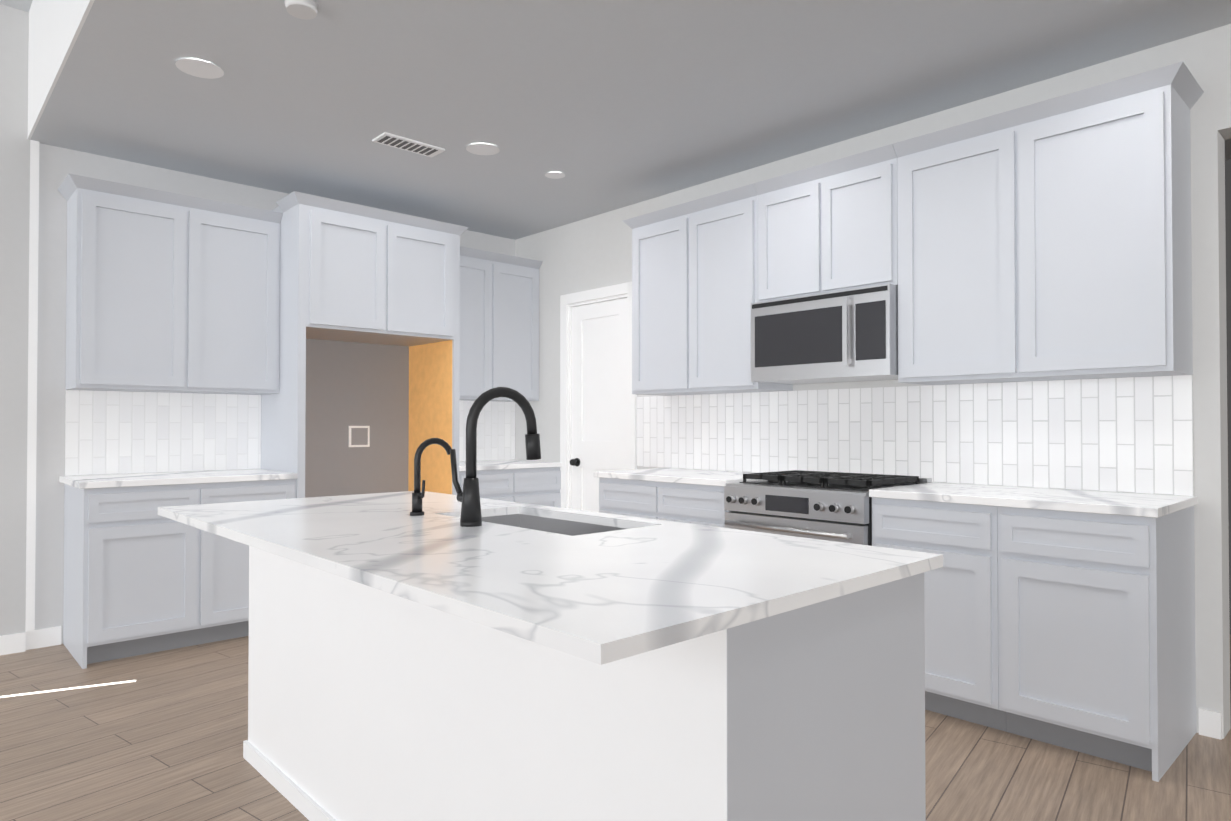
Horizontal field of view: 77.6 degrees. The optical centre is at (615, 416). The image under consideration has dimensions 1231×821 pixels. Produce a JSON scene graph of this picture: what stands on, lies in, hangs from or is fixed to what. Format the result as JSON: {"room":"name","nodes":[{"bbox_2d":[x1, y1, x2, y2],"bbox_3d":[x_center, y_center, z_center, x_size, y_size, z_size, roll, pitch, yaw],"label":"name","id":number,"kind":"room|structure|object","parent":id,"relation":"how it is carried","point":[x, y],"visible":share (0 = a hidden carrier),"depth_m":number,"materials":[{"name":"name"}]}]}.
{"room":"kitchen","nodes":[
{"label":"kitchen","id":0,"kind":"room"},
{"bbox_2d":[0,0,32,11],"bbox_3d":[-2.263,-2.281,-0.809,5.470,0.050,8.550,1,-1,-43],"label":"ceiling","id":1,"kind":"structure","parent":0,"point":[24,5],"depth_m":4.06,"materials":[{"name":"paint"}]},
{"bbox_2d":[0,4,514,643],"bbox_3d":[-3.995,-0.475,3.486,8.850,3.450,0.180,1,-1,-43],"label":"wall","id":2,"kind":"structure","parent":0,"point":[19,194],"depth_m":4.15,"materials":[{"name":"paint"}]},
{"bbox_2d":[58,173,282,394],"bbox_3d":[-2.575,-0.702,4.478,1.085,1.110,0.375,1,-1,-43],"label":"upper cabinet","id":3,"kind":"object","parent":2,"relation":"attached to","point":[168,292],"visible":1,"depth_m":4.32,"materials":[{"name":"paint"}]},
{"bbox_2d":[65,390,514,475],"bbox_3d":[-1.949,0.104,5.307,3.056,0.478,0.008,1,-1,-43],"label":"tile backsplash","id":4,"kind":"structure","parent":2,"relation":"attached to","point":[115,432],"depth_m":4.63,"materials":[{"name":"white tile"}]},
{"bbox_2d":[349,426,369,446],"bbox_3d":[-1.815,0.140,5.422,0.150,0.150,0.014,1,-1,-43],"label":"outlet box","id":5,"kind":"object","parent":2,"relation":"attached to","point":[359,436],"visible":1,"depth_m":5.42,"materials":[{"name":"white plastic"}]},
{"bbox_2d":[459,246,542,401],"bbox_3d":[-1.042,-0.683,5.916,0.914,1.110,0.375,1,-1,-43],"label":"upper cabinet","id":6,"kind":"object","parent":2,"relation":"attached to","point":[499,319],"visible":0.67,"depth_m":5.84,"materials":[{"name":"paint"}]},
{"bbox_2d":[0,626,1221,739],"bbox_3d":[-1.084,1.159,0.251,8.700,0.100,8.550,1,-1,-43],"label":"baseboard","id":7,"kind":"structure","parent":2,"relation":"attached to","point":[1210,723],"depth_m":4.07,"materials":[{"name":"white wood"}]},
{"bbox_2d":[0,635,1230,820],"bbox_3d":[0.068,1.249,1.433,12.000,0.050,8.700,1,-1,-43],"label":"floor","id":8,"kind":"structure","parent":0,"point":[164,736],"depth_m":2.75,"materials":[{"name":"brown wood"}]},
{"bbox_2d":[0,680,135,697],"bbox_3d":[-2.553,1.250,3.496,0.620,0.001,0.028,0,-1,-25],"label":"sunlight patch","id":9,"kind":"object","parent":8,"relation":"on","point":[67,688],"visible":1,"depth_m":3.52,"materials":[{"name":"white"}]},
{"bbox_2d":[63,479,295,668],"bbox_3d":[-2.472,0.814,4.381,1.040,0.895,0.630,1,-1,-43],"label":"base cabinet","id":10,"kind":"object","parent":8,"relation":"on","point":[141,576],"visible":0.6,"depth_m":4.03,"materials":[{"name":"paint"}]},
{"bbox_2d":[59,469,297,488],"bbox_3d":[-2.477,0.348,4.375,1.065,0.033,0.640,1,-1,-43],"label":"countertop","id":11,"kind":"structure","parent":10,"relation":"on","point":[126,480],"depth_m":4.21,"materials":[{"name":"white stone"}]},
{"bbox_2d":[261,191,468,497],"bbox_3d":[-1.675,-0.019,5.108,1.188,2.580,0.675,1,-1,-43],"label":"enclosure","id":12,"kind":"object","parent":8,"relation":"on","point":[369,331],"visible":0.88,"depth_m":5.14,"materials":[{"name":"paint"}]},
{"bbox_2d":[459,467,560,507],"bbox_3d":[-0.955,0.833,5.803,0.914,0.895,0.630,1,-1,-43],"label":"base cabinet","id":13,"kind":"object","parent":8,"relation":"on","point":[538,486],"visible":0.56,"depth_m":5.64,"materials":[{"name":"paint"}]},
{"bbox_2d":[459,460,561,470],"bbox_3d":[-0.952,0.367,5.806,0.914,0.033,0.640,1,-1,-43],"label":"countertop","id":14,"kind":"structure","parent":13,"relation":"on","point":[500,464],"depth_m":5.70,"materials":[{"name":"white stone"}]},
{"bbox_2d":[158,387,942,820],"bbox_3d":[-0.430,0.573,2.127,0.990,1.319,2.260,1,-1,-43],"label":"kitchen island","id":15,"kind":"object","parent":8,"relation":"on","point":[422,653],"visible":1,"depth_m":1.56,"materials":[{"name":"paint"}]},
{"bbox_2d":[410,438,451,515],"bbox_3d":[-0.568,0.186,2.405,0.148,0.240,0.077,1,-1,-43],"label":"faucet","id":16,"kind":"object","parent":15,"relation":"on","point":[417,496],"depth_m":2.38,"materials":[{"name":"black metal"}]},
{"bbox_2d":[450,387,540,526],"bbox_3d":[-0.347,0.109,2.227,0.269,0.389,0.122,1,-1,-43],"label":"faucet","id":17,"kind":"object","parent":15,"relation":"on","point":[471,516],"depth_m":2.13,"materials":[{"name":"black metal"}]},
{"bbox_2d":[482,514,624,535],"bbox_3d":[-0.220,0.454,2.284,0.366,0.245,0.716,1,-1,-43],"label":"sink","id":18,"kind":"object","parent":15,"relation":"in","point":[570,525],"depth_m":2.50,"materials":[{"name":"silver metal"}]},
{"bbox_2d":[599,477,728,527],"bbox_3d":[0.461,0.816,4.503,0.630,0.895,1.008,1,-1,-43],"label":"base cabinet","id":19,"kind":"object","parent":8,"relation":"on","point":[689,503],"visible":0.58,"depth_m":4.26,"materials":[{"name":"paint"}]},
{"bbox_2d":[594,468,758,485],"bbox_3d":[0.450,0.350,4.514,0.640,0.033,1.026,1,-1,-43],"label":"countertop","id":20,"kind":"structure","parent":19,"relation":"on","point":[699,477],"depth_m":4.39,"materials":[{"name":"white stone"}]},
{"bbox_2d":[724,470,931,545],"bbox_3d":[1.037,0.764,3.816,0.721,0.941,0.774,1,-1,-43],"label":"range","id":21,"kind":"object","parent":8,"relation":"on","point":[831,506],"visible":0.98,"depth_m":3.61,"materials":[{"name":"silver metal"}]},
{"bbox_2d":[872,497,1005,731],"bbox_3d":[1.522,0.801,3.372,0.630,0.895,0.526,1,-1,-43],"label":"base cabinet","id":22,"kind":"object","parent":8,"relation":"on","point":[961,633],"visible":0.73,"depth_m":3.09,"materials":[{"name":"paint"}]},
{"bbox_2d":[869,482,1197,517],"bbox_3d":[1.700,0.333,3.181,0.640,0.033,1.053,1,-1,-43],"label":"countertop","id":23,"kind":"structure","parent":22,"relation":"on","point":[1129,504],"depth_m":3.01,"materials":[{"name":"white stone"}]},
{"bbox_2d":[997,506,1195,781],"bbox_3d":[1.880,0.796,2.991,0.630,0.895,0.515,1,-1,-43],"label":"base cabinet","id":24,"kind":"object","parent":8,"relation":"on","point":[1096,636],"visible":0.98,"depth_m":2.77,"materials":[{"name":"paint"}]},
{"bbox_2d":[28,0,1230,239],"bbox_3d":[2.110,-1.883,3.286,6.542,0.740,8.550,1,-1,-43],"label":"ceiling","id":25,"kind":"structure","parent":0,"point":[604,106],"depth_m":3.48,"materials":[{"name":"paint"}]},
{"bbox_2d":[175,59,223,78],"bbox_3d":[-1.797,-1.508,3.312,0.186,0.007,0.186,1,-1,-43],"label":"recessed light","id":26,"kind":"object","parent":25,"relation":"in","point":[200,68],"visible":0.96,"depth_m":3.31,"materials":[{"name":"white plastic"}]},
{"bbox_2d":[285,0,317,19],"bbox_3d":[-1.155,-1.503,2.817,0.116,0.029,0.116,1,-1,-43],"label":"smoke detector","id":27,"kind":"object","parent":25,"relation":"attached to","point":[304,9],"visible":1,"depth_m":2.80,"materials":[{"name":"white plastic"}]},
{"bbox_2d":[372,132,444,157],"bbox_3d":[-1.135,-1.493,4.214,0.360,0.013,0.150,1,-1,-43],"label":"ceiling vent","id":28,"kind":"object","parent":25,"relation":"in","point":[405,144],"visible":1,"depth_m":4.19,"materials":[{"name":"white metal"}]},
{"bbox_2d":[466,143,499,154],"bbox_3d":[-0.741,-1.495,4.275,0.186,0.007,0.186,1,-1,-43],"label":"recessed light","id":29,"kind":"object","parent":25,"relation":"in","point":[482,149],"visible":0.96,"depth_m":4.28,"materials":[{"name":"white plastic"}]},
{"bbox_2d":[545,172,564,178],"bbox_3d":[-0.373,-1.490,4.716,0.126,0.007,0.126,1,-1,-43],"label":"recessed light","id":30,"kind":"object","parent":25,"relation":"in","point":[555,175],"visible":0.98,"depth_m":4.72,"materials":[{"name":"white plastic"}]},
{"bbox_2d":[515,24,1230,738],"bbox_3d":[2.143,-0.132,3.295,0.150,2.760,8.550,1,-1,-43],"label":"wall","id":31,"kind":"structure","parent":0,"point":[593,252],"depth_m":3.05,"materials":[{"name":"paint"}]},
{"bbox_2d":[560,282,636,511],"bbox_3d":[-0.084,0.171,5.651,0.168,2.215,0.820,1,-1,-43],"label":"door","id":32,"kind":"structure","parent":31,"relation":"attached to","point":[598,415],"depth_m":5.67,"materials":[{"name":"white wood"}]},
{"bbox_2d":[570,458,579,465],"bbox_3d":[-0.309,0.345,5.777,0.060,0.064,0.064,1,-1,-43],"label":"handle","id":33,"kind":"object","parent":32,"relation":"attached to","point":[575,462],"visible":1,"depth_m":5.76,"materials":[{"name":"black metal"}]},
{"bbox_2d":[623,184,792,395],"bbox_3d":[0.529,-0.700,4.638,0.375,1.110,1.023,1,-1,-43],"label":"upper cabinet","id":34,"kind":"object","parent":31,"relation":"attached to","point":[694,279],"visible":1,"depth_m":4.47,"materials":[{"name":"paint"}]},
{"bbox_2d":[753,144,897,301],"bbox_3d":[1.152,-0.939,3.976,0.375,0.650,0.795,1,-1,-43],"label":"upper cabinet","id":35,"kind":"object","parent":31,"relation":"attached to","point":[830,226],"visible":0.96,"depth_m":3.83,"materials":[{"name":"paint"}]},
{"bbox_2d":[751,284,897,384],"bbox_3d":[1.126,-0.399,3.945,0.445,0.421,0.789,1,-1,-43],"label":"microwave","id":36,"kind":"object","parent":35,"relation":"attached to","point":[849,335],"visible":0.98,"depth_m":3.78,"materials":[{"name":"silver metal"}]},
{"bbox_2d":[637,375,1193,495],"bbox_3d":[1.216,0.089,4.163,0.008,0.478,3.120,1,-1,-43],"label":"tile backsplash","id":37,"kind":"structure","parent":31,"relation":"attached to","point":[1131,434],"depth_m":3.70,"materials":[{"name":"white tile"}]},
{"bbox_2d":[893,61,1203,384],"bbox_3d":[1.802,-0.718,3.279,0.375,1.110,1.103,1,-1,-43],"label":"upper cabinet","id":38,"kind":"object","parent":31,"relation":"attached to","point":[1048,240],"visible":1,"depth_m":3.09,"materials":[{"name":"paint"}]},
{"bbox_2d":[1225,159,1230,634],"bbox_3d":[3.968,-0.138,2.847,1.900,2.760,5.400,1,-1,-43],"label":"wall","id":39,"kind":"structure","parent":0,"point":[1228,231],"depth_m":4.45,"materials":[{"name":"grey paint"}]}
]}

